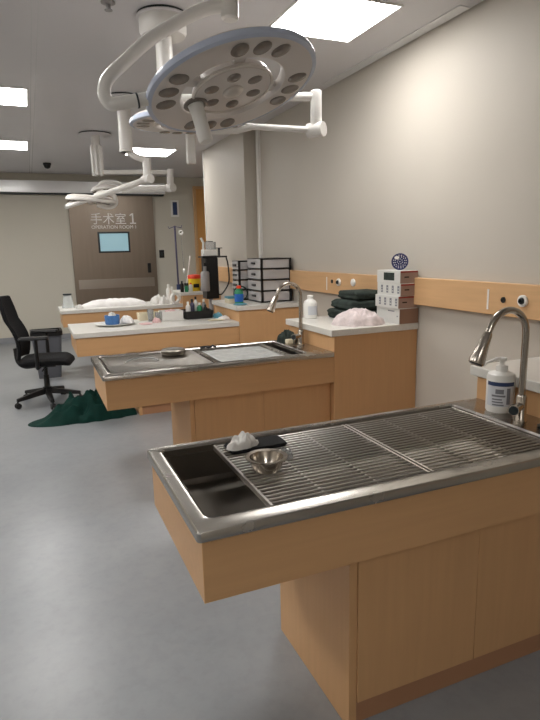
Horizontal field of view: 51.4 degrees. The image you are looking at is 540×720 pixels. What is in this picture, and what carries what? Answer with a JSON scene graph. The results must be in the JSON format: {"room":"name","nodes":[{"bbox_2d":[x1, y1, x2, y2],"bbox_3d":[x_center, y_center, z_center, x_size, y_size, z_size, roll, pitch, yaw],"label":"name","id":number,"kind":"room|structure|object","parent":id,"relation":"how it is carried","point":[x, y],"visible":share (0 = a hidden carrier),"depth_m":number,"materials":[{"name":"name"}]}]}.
{"room":"veterinary clinic","nodes":[
{"label":"veterinary clinic","id":0,"kind":"room"},
{"bbox_2d":[0,172,203,337],"bbox_3d":[-3.914,-1.838,10.184,6.650,2.935,0.150,-6,12,-22],"label":"wall","id":1,"kind":"structure","parent":0,"point":[36,258],"depth_m":10.10,"materials":[{"name":"beige paint"}]},
{"bbox_2d":[0,333,70,343],"bbox_3d":[-5.254,-0.287,9.809,3.600,0.100,0.012,-6,12,-22],"label":"baseboard","id":2,"kind":"structure","parent":1,"relation":"attached to","point":[67,335],"depth_m":10.06,"materials":[{"name":"grey plastic"}]},
{"bbox_2d":[0,180,164,196],"bbox_3d":[-4.468,-2.946,9.559,5.370,0.225,0.169,-6,12,-22],"label":"door track","id":3,"kind":"object","parent":1,"relation":"attached to","point":[16,187],"visible":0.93,"depth_m":9.77,"materials":[{"name":"grey metal"}]},
{"bbox_2d":[67,196,157,304],"bbox_3d":[-2.881,-1.771,10.509,1.515,2.610,0.081,-6,12,-22],"label":"door","id":4,"kind":"structure","parent":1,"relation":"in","point":[114,250],"depth_m":10.44,"materials":[{"name":"brown metal"}]},
{"bbox_2d":[159,250,163,257],"bbox_3d":[-2.088,-2.048,10.836,0.095,0.150,0.020,-6,12,-22],"label":"wall switch","id":5,"kind":"object","parent":1,"relation":"attached to","point":[161,252],"visible":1,"depth_m":10.83,"materials":[{"name":"black plastic"}]},
{"bbox_2d":[170,200,178,216],"bbox_3d":[-1.828,-2.912,10.787,0.155,0.310,0.016,-6,12,-22],"label":"wall sign","id":6,"kind":"object","parent":1,"relation":"attached to","point":[174,203],"visible":1,"depth_m":10.78,"materials":[{"name":"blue plastic"}]},
{"bbox_2d":[192,186,205,274],"bbox_3d":[-1.222,-2.016,11.187,0.520,2.770,0.070,-6,12,-22],"label":"door","id":7,"kind":"structure","parent":1,"relation":"in","point":[197,191],"depth_m":10.97,"materials":[{"name":"orange wood"}]},
{"bbox_2d":[203,130,258,299],"bbox_3d":[-0.050,-1.436,7.707,1.185,2.935,1.620,-6,12,-22],"label":"wall pillar","id":8,"kind":"structure","parent":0,"point":[230,163],"depth_m":7.02,"materials":[{"name":"beige paint"}]},
{"bbox_2d":[202,151,206,240],"bbox_3d":[-0.894,-1.519,8.225,0.062,2.935,0.022,-6,12,-22],"label":"trim","id":9,"kind":"structure","parent":8,"relation":"attached to","point":[202,151],"depth_m":8.04,"materials":[{"name":"white plastic"}]},
{"bbox_2d":[218,267,246,282],"bbox_3d":[-0.610,-1.148,7.510,0.049,0.190,1.600,-6,12,-22],"label":"wall rail","id":10,"kind":"object","parent":8,"relation":"attached to","point":[222,271],"visible":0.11,"depth_m":7.37,"materials":[{"name":"brown wood"}]},
{"bbox_2d":[0,0,483,177],"bbox_3d":[-1.421,-2.182,3.828,6.500,0.100,13.180,-6,12,-22],"label":"ceiling","id":11,"kind":"structure","parent":0,"point":[78,40],"depth_m":4.20,"materials":[{"name":"white paint"}]},
{"bbox_2d":[0,86,27,106],"bbox_3d":[-2.457,-2.318,4.914,0.624,0.008,0.624,-6,12,-22],"label":"recessed light","id":12,"kind":"object","parent":11,"relation":"in","point":[11,96],"visible":1,"depth_m":4.96,"materials":[{"name":"white plastic"}]},
{"bbox_2d":[0,140,27,149],"bbox_3d":[-3.415,-2.738,7.140,0.624,0.008,0.624,-6,12,-22],"label":"recessed light","id":13,"kind":"object","parent":11,"relation":"in","point":[4,144],"visible":1,"depth_m":7.18,"materials":[{"name":"white plastic"}]},
{"bbox_2d":[29,0,38,172],"bbox_3d":[-1.585,-2.124,3.768,0.041,0.022,13.180,-6,12,-22],"label":"trim","id":14,"kind":"structure","parent":11,"relation":"attached to","point":[31,0],"depth_m":4.18,"materials":[{"name":"grey metal"}]},
{"bbox_2d":[43,162,50,168],"bbox_3d":[-3.449,-3.005,8.689,0.120,0.086,0.120,-6,12,-22],"label":"dome","id":15,"kind":"object","parent":11,"relation":"attached to","point":[47,165],"visible":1,"depth_m":8.65,"materials":[{"name":"black plastic"}]},
{"bbox_2d":[101,0,114,11],"bbox_3d":[-0.908,-1.986,3.152,0.080,0.045,0.080,-6,12,-22],"label":"sprinkler","id":16,"kind":"object","parent":11,"relation":"attached to","point":[108,3],"visible":1,"depth_m":3.14,"materials":[{"name":"grey"}]},
{"bbox_2d":[64,92,154,209],"bbox_3d":[-1.508,-1.916,5.266,0.903,0.976,0.466,1,11,9],"label":"lamp","id":17,"kind":"object","parent":11,"relation":"hanging from","point":[99,198],"visible":0.92,"depth_m":5.17,"materials":[{"name":"white"}]},
{"bbox_2d":[78,130,176,193],"bbox_3d":[-1.750,-2.383,6.860,1.087,0.670,0.548,-6,12,-22],"label":"lamp","id":18,"kind":"object","parent":11,"relation":"hanging from","point":[96,151],"visible":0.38,"depth_m":6.75,"materials":[{"name":"white"}]},
{"bbox_2d":[124,147,176,156],"bbox_3d":[-1.693,-2.933,7.922,0.624,0.008,0.624,-6,12,-22],"label":"recessed light","id":19,"kind":"object","parent":11,"relation":"in","point":[159,152],"visible":0.76,"depth_m":7.88,"materials":[{"name":"white plastic"}]},
{"bbox_2d":[136,4,182,35],"label":"ceiling mount","id":20,"kind":"object","parent":11,"relation":"hanging from","point":[149,17],"depth_m":3.22,"materials":[{"name":"white"}]},
{"bbox_2d":[129,110,196,133],"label":"lamp","id":21,"kind":"object","parent":11,"relation":"hanging from","point":[141,120],"depth_m":3.46,"materials":[{"name":"white"}]},
{"bbox_2d":[155,26,186,71],"label":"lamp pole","id":22,"kind":"object","parent":11,"relation":"hanging from","point":[164,50],"depth_m":3.34,"materials":[{"name":"white"}]},
{"bbox_2d":[185,134,195,164],"bbox_3d":[-0.845,-2.326,5.960,0.090,0.472,0.080,-6,12,-22],"label":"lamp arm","id":23,"kind":"object","parent":11,"relation":"attached to","point":[190,138],"visible":0.6,"depth_m":5.94,"materials":[{"name":"white metal"}]},
{"bbox_2d":[97,0,315,144],"bbox_3d":[0.003,-1.330,2.050,1.240,0.943,0.829,9,15,42],"label":"lamp","id":24,"kind":"object","parent":11,"relation":"hanging from","point":[234,89],"visible":1,"depth_m":2.21,"materials":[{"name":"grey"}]},
{"bbox_2d":[211,89,326,138],"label":"lamp","id":25,"kind":"object","parent":11,"relation":"hanging from","point":[316,128],"depth_m":3.50,"materials":[{"name":"white"}]},
{"bbox_2d":[269,0,403,42],"bbox_3d":[0.372,-2.091,3.440,0.624,0.008,0.624,-6,12,-22],"label":"recessed light","id":26,"kind":"object","parent":11,"relation":"in","point":[333,20],"visible":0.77,"depth_m":3.42,"materials":[{"name":"white plastic"}]},
{"bbox_2d":[0,339,539,719],"bbox_3d":[-1.351,0.794,4.418,6.500,0.100,13.180,-6,12,-22],"label":"floor","id":27,"kind":"structure","parent":0,"point":[103,617],"depth_m":2.45,"materials":[{"name":"grey plastic"}]},
{"bbox_2d":[0,295,82,409],"bbox_3d":[-2.399,-0.107,5.892,0.753,1.140,0.688,-3,11,-10],"label":"office chair","id":28,"kind":"object","parent":27,"relation":"on","point":[8,312],"visible":0.94,"depth_m":5.84,"materials":[{"name":"fabric"}]},
{"bbox_2d":[29,327,62,378],"bbox_3d":[-2.862,-0.087,7.237,0.384,0.600,0.384,-6,12,-22],"label":"waste bin","id":29,"kind":"object","parent":27,"relation":"on","point":[55,339],"visible":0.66,"depth_m":7.10,"materials":[{"name":"grey plastic"}]},
{"bbox_2d":[28,389,136,426],"bbox_3d":[-1.811,0.392,5.392,0.990,0.329,0.445,-6,12,-22],"label":"drape","id":30,"kind":"object","parent":27,"relation":"on","point":[87,408],"visible":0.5,"depth_m":5.30,"materials":[{"name":"fabric"}]},
{"bbox_2d":[58,301,182,355],"bbox_3d":[-2.029,-0.331,7.726,1.571,0.850,0.680,-6,12,-22],"label":"table","id":31,"kind":"object","parent":27,"relation":"on","point":[68,314],"visible":0.27,"depth_m":7.28,"materials":[{"name":"brown wood"}]},
{"bbox_2d":[83,298,146,307],"bbox_3d":[-2.124,-0.792,7.624,0.892,0.097,0.411,-6,12,-22],"label":"sheet","id":32,"kind":"object","parent":31,"relation":"on","point":[111,302],"visible":0.99,"depth_m":7.49,"materials":[{"name":"white fabric"}]},
{"bbox_2d":[58,301,182,314],"bbox_3d":[-2.038,-0.726,7.648,1.571,0.045,0.680,-6,12,-22],"label":"countertop","id":33,"kind":"structure","parent":31,"relation":"on","point":[62,309],"depth_m":7.36,"materials":[{"name":"white stone"}]},
{"bbox_2d":[150,294,160,303],"bbox_3d":[-1.573,-0.853,7.804,0.206,0.122,0.190,-6,12,-22],"label":"bag","id":34,"kind":"object","parent":31,"relation":"on","point":[156,299],"visible":0.9,"depth_m":7.74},
{"bbox_2d":[159,295,169,304],"bbox_3d":[-1.437,-0.824,7.624,0.145,0.128,0.126,-6,12,-22],"label":"wrap","id":35,"kind":"object","parent":31,"relation":"on","point":[163,300],"visible":1,"depth_m":7.59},
{"bbox_2d":[166,284,170,301],"bbox_3d":[-1.424,-0.940,7.894,0.072,0.250,0.072,-6,12,-22],"label":"bottle","id":36,"kind":"object","parent":31,"relation":"on","point":[168,290],"visible":0.88,"depth_m":7.87,"materials":[{"name":"white plastic"}]},
{"bbox_2d":[170,293,180,303],"bbox_3d":[-1.288,-0.842,7.640,0.150,0.150,0.040,-12,15,-42],"label":"tape roll","id":37,"kind":"object","parent":31,"relation":"on","point":[177,301],"visible":1,"depth_m":7.62,"materials":[{"name":"white plastic"}]},
{"bbox_2d":[68,318,238,414],"bbox_3d":[-1.176,0.042,5.745,1.571,0.850,0.800,-6,12,-22],"label":"table","id":38,"kind":"object","parent":27,"relation":"on","point":[87,339],"visible":0.55,"depth_m":5.37,"materials":[{"name":"brown wood"}]},
{"bbox_2d":[94,321,135,326],"bbox_3d":[-1.537,-0.359,5.569,0.400,0.022,0.380,-6,12,-22],"label":"plate","id":39,"kind":"object","parent":38,"relation":"on","point":[103,322],"visible":0.66,"depth_m":5.52,"materials":[{"name":"white plastic"}]},
{"bbox_2d":[104,312,119,324],"bbox_3d":[-1.558,-0.415,5.538,0.146,0.124,0.146,-6,12,-22],"label":"tub","id":40,"kind":"object","parent":39,"relation":"on","point":[111,318],"visible":1,"depth_m":5.49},
{"bbox_2d":[120,315,133,322],"bbox_3d":[-1.431,-0.416,5.614,0.106,0.068,0.222,-9,14,-36],"label":"gauze","id":41,"kind":"object","parent":39,"relation":"on","point":[126,319],"visible":1,"depth_m":5.56,"materials":[{"name":"white fabric"}]},
{"bbox_2d":[137,311,158,320],"bbox_3d":[-1.287,-0.467,5.949,0.230,0.074,0.140,-6,12,-22],"label":"flat box","id":42,"kind":"object","parent":38,"relation":"on","point":[141,316],"visible":0.62,"depth_m":5.87,"materials":[{"name":"beige"}]},
{"bbox_2d":[147,309,153,320],"bbox_3d":[-1.232,-0.461,5.791,0.072,0.122,0.072,-6,12,-22],"label":"plastic cup","id":43,"kind":"object","parent":38,"relation":"on","point":[150,312],"visible":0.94,"depth_m":5.77,"materials":[{"name":"white"}]},
{"bbox_2d":[68,318,238,338],"bbox_3d":[-1.185,-0.352,5.666,1.571,0.045,0.800,-6,12,-22],"label":"countertop","id":44,"kind":"structure","parent":38,"relation":"on","point":[79,330],"depth_m":5.40,"materials":[{"name":"white stone"}]},
{"bbox_2d":[152,317,160,322],"bbox_3d":[-1.149,-0.408,5.683,0.096,0.055,0.071,-6,12,-22],"label":"pink wad","id":45,"kind":"object","parent":38,"relation":"on","point":[155,320],"visible":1,"depth_m":5.66,"materials":[{"name":"pink fabric"}]},
{"bbox_2d":[155,312,160,318],"bbox_3d":[-1.163,-0.451,5.823,0.064,0.086,0.064,-6,12,-22],"label":"plastic cup","id":46,"kind":"object","parent":38,"relation":"on","point":[157,314],"visible":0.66,"depth_m":5.80,"materials":[{"name":"white"}]},
{"bbox_2d":[158,309,183,320],"bbox_3d":[-1.043,-0.483,5.907,0.220,0.111,0.190,-6,12,-22],"label":"carton","id":47,"kind":"object","parent":38,"relation":"on","point":[170,314],"visible":0.99,"depth_m":5.83,"materials":[{"name":"white cardboard"}]},
{"bbox_2d":[180,308,212,319],"bbox_3d":[-0.788,-0.497,6.017,0.305,0.084,0.275,-6,12,-22],"label":"tray","id":48,"kind":"object","parent":38,"relation":"on","point":[208,313],"visible":0.73,"depth_m":5.90,"materials":[{"name":"black plastic"}]},
{"bbox_2d":[186,302,190,311],"bbox_3d":[-0.866,-0.532,5.936,0.052,0.170,0.052,-6,12,-22],"label":"bottle","id":49,"kind":"object","parent":48,"relation":"in","point":[188,308],"visible":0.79,"depth_m":5.91,"materials":[{"name":"white plastic"}]},
{"bbox_2d":[190,299,194,310],"bbox_3d":[-0.833,-0.558,6.011,0.052,0.190,0.052,-6,12,-22],"label":"bottle","id":50,"kind":"object","parent":48,"relation":"in","point":[192,305],"visible":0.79,"depth_m":5.99,"materials":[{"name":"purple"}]},
{"bbox_2d":[194,296,197,310],"bbox_3d":[-0.804,-0.582,6.080,0.044,0.210,0.044,-6,12,-22],"label":"bottle","id":51,"kind":"object","parent":48,"relation":"in","point":[195,300],"visible":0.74,"depth_m":6.06,"materials":[{"name":"white plastic"}]},
{"bbox_2d":[197,303,201,310],"bbox_3d":[-0.753,-0.538,6.005,0.056,0.150,0.056,-6,12,-22],"label":"bottle","id":52,"kind":"object","parent":48,"relation":"in","point":[199,307],"visible":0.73,"depth_m":5.98,"materials":[{"name":"green"}]},
{"bbox_2d":[213,312,222,317],"bbox_3d":[-0.557,-0.483,5.990,0.108,0.056,0.180,-6,12,-22],"label":"wrap","id":53,"kind":"object","parent":38,"relation":"on","point":[215,315],"visible":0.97,"depth_m":5.94,"materials":[{"name":"teal"}]},
{"bbox_2d":[219,315,229,319],"bbox_3d":[-0.480,-0.443,5.809,0.125,0.044,0.144,-6,12,-22],"label":"wrap","id":54,"kind":"object","parent":38,"relation":"on","point":[225,317],"visible":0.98,"depth_m":5.77,"materials":[{"name":"fabric"}]},
{"bbox_2d":[168,225,181,289],"bbox_3d":[-1.379,-1.097,8.702,0.526,1.941,0.586,-6,12,-22],"label":"pole","id":55,"kind":"object","parent":27,"relation":"on","point":[178,284],"visible":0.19,"depth_m":8.58,"materials":[{"name":"blue"}]},
{"bbox_2d":[178,230,184,273],"bbox_3d":[-1.351,-1.658,8.608,0.078,0.658,0.040,-6,12,-22],"label":"drip line","id":56,"kind":"object","parent":55,"relation":"hanging from","point":[179,230],"visible":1,"depth_m":8.59,"materials":[{"name":"white plastic"}]},
{"bbox_2d":[173,289,220,312],"bbox_3d":[-1.044,-0.496,8.042,0.572,1.004,0.576,-6,12,-22],"label":"base cabinet","id":57,"kind":"object","parent":27,"relation":"on","point":[186,297],"visible":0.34,"depth_m":7.68,"materials":[{"name":"brown wood"}]},
{"bbox_2d":[173,289,220,295],"bbox_3d":[-1.055,-0.966,7.949,0.572,0.045,0.576,-6,12,-22],"label":"countertop","id":58,"kind":"structure","parent":57,"relation":"on","point":[184,293],"depth_m":7.67,"materials":[{"name":"white stone"}]},
{"bbox_2d":[180,281,183,291],"bbox_3d":[-1.193,-0.995,7.608,0.050,0.150,0.050,-6,12,-22],"label":"bottle","id":59,"kind":"object","parent":58,"relation":"on","point":[181,284],"visible":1,"depth_m":7.59,"materials":[{"name":"black plastic"}]},
{"bbox_2d":[184,256,190,289],"bbox_3d":[-1.164,-1.229,7.930,0.122,0.481,0.070,-6,12,-22],"label":"cup","id":60,"kind":"object","parent":58,"relation":"on","point":[189,256],"visible":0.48,"depth_m":7.92,"materials":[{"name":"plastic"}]},
{"bbox_2d":[187,274,200,290],"bbox_3d":[-1.050,-1.077,7.809,0.188,0.226,0.188,-6,12,-22],"label":"bin","id":61,"kind":"object","parent":58,"relation":"on","point":[195,279],"visible":0.87,"depth_m":7.74,"materials":[{"name":"yellow"}]},
{"bbox_2d":[91,340,333,444],"bbox_3d":[-0.391,0.378,3.954,1.543,0.852,0.697,-6,12,-22],"label":"table","id":62,"kind":"object","parent":27,"relation":"on","point":[208,401],"visible":0.75,"depth_m":3.69,"materials":[{"name":"brown wood"}]},
{"bbox_2d":[101,350,212,372],"bbox_3d":[-0.761,0.009,3.735,0.638,0.012,0.575,-6,12,-22],"label":"tray","id":63,"kind":"object","parent":62,"relation":"on","point":[115,364],"visible":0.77,"depth_m":3.73,"materials":[{"name":"metal"}]},
{"bbox_2d":[125,357,158,362],"bbox_3d":[-0.874,-0.002,3.787,0.222,0.010,0.139,-6,12,-22],"label":"tubing","id":64,"kind":"object","parent":63,"relation":"on","point":[137,357],"visible":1,"depth_m":3.82,"materials":[{"name":"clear plastic"}]},
{"bbox_2d":[161,347,184,355],"bbox_3d":[-0.684,-0.063,3.964,0.172,0.036,0.172,-6,12,-22],"label":"cover","id":65,"kind":"object","parent":63,"relation":"on","point":[169,351],"visible":1,"depth_m":3.90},
{"bbox_2d":[193,343,290,362],"bbox_3d":[-0.207,-0.050,3.963,0.545,0.012,0.575,-6,12,-22],"label":"tray","id":66,"kind":"object","parent":62,"relation":"on","point":[199,351],"visible":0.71,"depth_m":4.13,"materials":[{"name":"metal"}]},
{"bbox_2d":[200,345,215,348],"bbox_3d":[-0.455,-0.097,4.134,0.120,0.026,0.036,-4,12,-13],"label":"clip","id":67,"kind":"object","parent":66,"relation":"on","point":[214,346],"visible":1,"depth_m":4.13,"materials":[{"name":"silver metal"}]},
{"bbox_2d":[202,346,283,361],"bbox_3d":[-0.200,-0.047,3.949,0.459,0.004,0.460,-6,12,-22],"label":"plastic sheet","id":68,"kind":"object","parent":66,"relation":"on","point":[242,353],"visible":0.95,"depth_m":3.93,"materials":[{"name":"plastic"}]},
{"bbox_2d":[267,282,304,344],"bbox_3d":[0.119,-0.336,4.113,0.298,0.469,0.084,-6,12,-22],"label":"faucet","id":69,"kind":"object","parent":62,"relation":"on","point":[271,307],"visible":1,"depth_m":4.13,"materials":[{"name":"silver metal"}]},
{"bbox_2d":[277,329,296,342],"bbox_3d":[0.127,-0.192,4.352,0.170,0.092,0.130,-6,12,-22],"label":"rag","id":70,"kind":"object","parent":62,"relation":"on","point":[286,334],"visible":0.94,"depth_m":4.31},
{"bbox_2d":[285,339,293,343],"bbox_3d":[0.147,-0.142,4.260,0.056,0.030,0.051,-6,12,-22],"label":"sponge","id":71,"kind":"object","parent":62,"relation":"on","point":[288,341],"visible":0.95,"depth_m":4.24,"materials":[{"name":"beige"}]},
{"bbox_2d":[198,256,229,313],"bbox_3d":[-0.720,-0.557,7.077,0.433,1.484,0.427,-6,12,-22],"label":"equipment cart","id":72,"kind":"object","parent":27,"relation":"on","point":[209,273],"visible":0.7,"depth_m":6.89,"materials":[{"name":"black plastic"}]},
{"bbox_2d":[200,263,209,290],"bbox_3d":[-0.786,-1.010,6.841,0.119,0.340,0.108,-6,12,-22],"label":"canister","id":73,"kind":"object","parent":72,"relation":"on","point":[205,274],"depth_m":6.81,"materials":[{"name":"plastic"}]},
{"bbox_2d":[200,237,219,255],"bbox_3d":[-0.727,-1.397,6.915,0.278,0.226,0.120,-6,12,-22],"label":"monitor","id":74,"kind":"object","parent":72,"relation":"on","point":[210,246],"visible":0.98,"depth_m":6.87,"materials":[{"name":"white plastic"}]},
{"bbox_2d":[198,256,226,257],"bbox_3d":[-0.712,-1.279,6.955,0.315,0.020,0.200,-6,12,-22],"label":"shelf","id":75,"kind":"object","parent":72,"relation":"attached to","point":[198,256],"depth_m":6.86,"materials":[{"name":"black plastic"}]},
{"bbox_2d":[212,300,298,342],"bbox_3d":[-0.149,-0.141,6.152,0.721,1.004,0.836,-6,12,-22],"label":"base cabinet","id":76,"kind":"object","parent":27,"relation":"on","point":[256,324],"visible":0.39,"depth_m":5.72,"materials":[{"name":"brown wood"}]},
{"bbox_2d":[212,300,298,310],"bbox_3d":[-0.160,-0.612,6.058,0.721,0.045,0.836,-6,12,-22],"label":"countertop","id":77,"kind":"structure","parent":76,"relation":"on","point":[251,305],"depth_m":5.74,"materials":[{"name":"white stone"}]},
{"bbox_2d":[224,296,234,303],"bbox_3d":[-0.396,-0.639,5.919,0.134,0.072,0.124,-6,12,-22],"label":"box","id":78,"kind":"object","parent":77,"relation":"on","point":[228,299],"visible":0.52,"depth_m":5.86,"materials":[{"name":"beige"}]},
{"bbox_2d":[234,285,243,302],"bbox_3d":[-0.319,-0.667,5.748,0.093,0.190,0.092,-6,12,-22],"label":"bottle","id":79,"kind":"object","parent":77,"relation":"on","point":[238,294],"visible":0.88,"depth_m":5.71,"materials":[{"name":"green"}]},
{"bbox_2d":[233,286,247,299],"bbox_3d":[-0.316,-0.728,6.135,0.165,0.165,0.055,-6,12,-22],"label":"coiled hose","id":80,"kind":"object","parent":77,"relation":"on","point":[245,288],"visible":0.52,"depth_m":6.14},
{"bbox_2d":[232,260,256,299],"bbox_3d":[-0.291,-0.892,6.264,0.226,0.430,0.190,-6,12,-22],"label":"drawer unit","id":81,"kind":"object","parent":77,"relation":"on","point":[240,267],"visible":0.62,"depth_m":6.20,"materials":[{"name":"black plastic"}]},
{"bbox_2d":[247,257,291,302],"bbox_3d":[-0.013,-0.865,6.030,0.366,0.455,0.380,-6,12,-22],"label":"drawer unit","id":82,"kind":"object","parent":77,"relation":"on","point":[261,276],"visible":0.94,"depth_m":5.92,"materials":[{"name":"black plastic"}]},
{"bbox_2d":[147,398,539,719],"bbox_3d":[0.401,0.724,2.116,1.543,0.852,0.685,-6,12,-22],"label":"table","id":83,"kind":"object","parent":27,"relation":"on","point":[394,592],"depth_m":1.88,"materials":[{"name":"brown wood"}]},
{"bbox_2d":[224,435,286,453],"bbox_3d":[-0.053,0.312,2.081,0.224,0.013,0.107,-6,12,-22],"label":"pad","id":84,"kind":"object","parent":83,"relation":"on","point":[273,441],"visible":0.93,"depth_m":2.07,"materials":[{"name":"fabric"}]},
{"bbox_2d":[226,431,258,450],"bbox_3d":[-0.099,0.287,2.040,0.134,0.054,0.075,-6,12,-22],"label":"crumpled tissue","id":85,"kind":"object","parent":84,"relation":"on","point":[244,440],"visible":1,"depth_m":2.02,"materials":[{"name":"paper"}]},
{"bbox_2d":[245,448,287,474],"bbox_3d":[-0.011,0.339,1.846,0.140,0.050,0.140,-6,12,-22],"label":"steel bowl","id":86,"kind":"object","parent":83,"relation":"on","point":[267,461],"visible":1,"depth_m":1.86,"materials":[{"name":"silver metal"}]},
{"bbox_2d":[281,447,292,459],"bbox_3d":[0.052,0.321,1.950,0.059,0.042,0.044,-6,12,-22],"label":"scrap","id":87,"kind":"object","parent":83,"relation":"on","point":[288,451],"visible":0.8,"depth_m":1.94,"materials":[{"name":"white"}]},
{"bbox_2d":[468,307,529,422],"bbox_3d":[0.900,0.031,2.173,0.298,0.469,0.084,-6,12,-22],"label":"faucet","id":88,"kind":"object","parent":83,"relation":"on","point":[518,410],"visible":1,"depth_m":2.19,"materials":[{"name":"silver metal"}]},
{"bbox_2d":[484,357,515,413],"bbox_3d":[0.976,0.101,2.409,0.144,0.237,0.117,1,11,10],"label":"pump bottle","id":89,"kind":"object","parent":83,"relation":"on","point":[500,383],"visible":0.95,"depth_m":2.37,"materials":[{"name":"white plastic"}]},
{"bbox_2d":[495,389,503,394],"bbox_3d":[0.966,0.134,2.360,0.034,0.020,0.002,4,12,25],"label":"print","id":90,"kind":"object","parent":89,"relation":"on","point":[497,391],"depth_m":2.36,"materials":[{"name":"grey"}]},
{"bbox_2d":[506,388,510,404],"bbox_3d":[1.002,0.154,2.358,0.016,0.070,0.001,-3,11,-10],"label":"print","id":91,"kind":"object","parent":89,"relation":"attached to","point":[508,390],"depth_m":2.36,"materials":[{"name":"grey"}]},
{"bbox_2d":[286,316,418,420],"bbox_3d":[0.614,0.193,4.378,0.721,1.004,0.756,-6,12,-22],"label":"base cabinet","id":92,"kind":"object","parent":27,"relation":"on","point":[375,366],"visible":0.56,"depth_m":4.02,"materials":[{"name":"brown wood"}]},
{"bbox_2d":[286,316,418,336],"bbox_3d":[0.603,-0.278,4.285,0.721,0.045,0.756,-6,12,-22],"label":"countertop","id":93,"kind":"structure","parent":92,"relation":"on","point":[321,324],"depth_m":4.00,"materials":[{"name":"white stone"}]},
{"bbox_2d":[303,295,316,318],"bbox_3d":[0.321,-0.426,4.477,0.110,0.182,0.110,-6,12,-22],"label":"bottle","id":94,"kind":"object","parent":93,"relation":"on","point":[309,305],"visible":1,"depth_m":4.44,"materials":[{"name":"white plastic"}]},
{"bbox_2d":[327,308,376,317],"bbox_3d":[0.682,-0.375,4.463,0.378,0.072,0.353,-6,12,-22],"label":"gown","id":95,"kind":"object","parent":93,"relation":"on","point":[332,312],"visible":0.21,"depth_m":4.41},
{"bbox_2d":[331,298,376,309],"bbox_3d":[0.697,-0.449,4.445,0.340,0.071,0.327,-6,12,-22],"label":"gown","id":96,"kind":"object","parent":95,"relation":"on","point":[340,303],"visible":0.55,"depth_m":4.31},
{"bbox_2d":[338,289,376,299],"bbox_3d":[0.724,-0.520,4.440,0.295,0.065,0.295,-6,12,-22],"label":"gown","id":97,"kind":"object","parent":96,"relation":"on","point":[357,294],"visible":0.73,"depth_m":4.33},
{"bbox_2d":[331,308,384,326],"bbox_3d":[0.647,-0.319,4.066,0.375,0.118,0.292,-6,12,-22],"label":"towel","id":98,"kind":"object","parent":93,"relation":"on","point":[354,317],"visible":1,"depth_m":3.99,"materials":[{"name":"fabric"}]},
{"bbox_2d":[377,306,418,323],"bbox_3d":[0.941,-0.340,4.159,0.167,0.110,0.289,-6,12,-22],"label":"carton","id":99,"kind":"object","parent":93,"relation":"on","point":[391,315],"visible":0.84,"depth_m":4.05,"materials":[{"name":"grey"}]},
{"bbox_2d":[375,294,416,308],"bbox_3d":[0.928,-0.437,4.139,0.167,0.088,0.290,-6,12,-22],"label":"carton","id":100,"kind":"object","parent":99,"relation":"on","point":[396,302],"visible":0.88,"depth_m":4.03,"materials":[{"name":"grey"}]},
{"bbox_2d":[377,282,414,295],"bbox_3d":[0.934,-0.524,4.121,0.153,0.088,0.290,-6,12,-22],"label":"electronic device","id":101,"kind":"object","parent":100,"relation":"on","point":[393,289],"visible":0.85,"depth_m":4.01,"materials":[{"name":"grey"}]},
{"bbox_2d":[377,269,417,283],"bbox_3d":[0.930,-0.613,4.106,0.154,0.090,0.290,-6,12,-22],"label":"carton","id":102,"kind":"object","parent":101,"relation":"on","point":[390,275],"visible":0.94,"depth_m":4.00,"materials":[{"name":"grey"}]},
{"bbox_2d":[384,272,393,280],"bbox_3d":[0.863,-0.606,4.069,0.001,0.055,0.130,-6,12,-22],"label":"print","id":103,"kind":"object","parent":102,"relation":"attached to","point":[388,276],"depth_m":4.07},
{"bbox_2d":[391,253,407,269],"bbox_3d":[0.937,-0.710,4.048,0.120,0.121,0.037,1,11,11],"label":"round tin","id":104,"kind":"object","parent":102,"relation":"on","point":[399,261],"visible":1,"depth_m":4.04,"materials":[{"name":"blue"}]},
{"bbox_2d":[470,357,539,417],"bbox_3d":[1.415,0.544,2.518,0.721,1.004,0.721,-6,12,-22],"label":"base cabinet","id":105,"kind":"object","parent":27,"relation":"on","point":[533,367],"visible":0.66,"depth_m":2.49,"materials":[{"name":"brown wood"}]},
{"bbox_2d":[470,357,539,392],"bbox_3d":[1.404,0.073,2.425,0.721,0.045,0.721,-6,12,-22],"label":"countertop","id":106,"kind":"structure","parent":105,"relation":"on","point":[533,367],"depth_m":2.53,"materials":[{"name":"white stone"}]},
{"bbox_2d":[255,0,539,406],"bbox_3d":[1.608,-0.526,2.930,0.150,2.935,8.630,-6,12,-22],"label":"wall","id":107,"kind":"structure","parent":0,"point":[429,152],"depth_m":3.81,"materials":[{"name":"beige paint"}]},
{"bbox_2d":[255,130,262,262],"bbox_3d":[-0.123,-1.884,6.553,0.035,1.604,0.060,-6,12,-22],"label":"trim","id":108,"kind":"structure","parent":107,"relation":"attached to","point":[258,151],"depth_m":6.53,"materials":[{"name":"white plastic"}]},
{"bbox_2d":[322,5,470,85],"bbox_3d":[0.821,-2.234,4.076,0.085,0.016,1.700,-6,12,-22],"label":"trim","id":109,"kind":"structure","parent":107,"relation":"attached to","point":[456,11],"depth_m":3.85,"materials":[{"name":"grey metal"}]},
{"bbox_2d":[256,269,539,320],"bbox_3d":[1.517,-0.289,2.936,0.056,0.190,8.610,-6,12,-22],"label":"wall rail","id":110,"kind":"object","parent":107,"relation":"attached to","point":[484,297],"visible":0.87,"depth_m":3.68,"materials":[{"name":"brown wood"}]},
{"bbox_2d":[517,295,527,306],"bbox_3d":[1.400,-0.328,3.121,0.027,0.066,0.066,-6,12,-22],"label":"outlet","id":111,"kind":"object","parent":110,"relation":"attached to","point":[522,300],"visible":1,"depth_m":3.11,"materials":[{"name":"white plastic"}]},
{"bbox_2d":[518,298,523,304],"bbox_3d":[1.399,-0.328,3.121,0.026,0.040,0.040,-6,12,-22],"label":"socket","id":112,"kind":"object","parent":111,"relation":"attached to","point":[520,300],"depth_m":3.11,"materials":[{"name":"black"}]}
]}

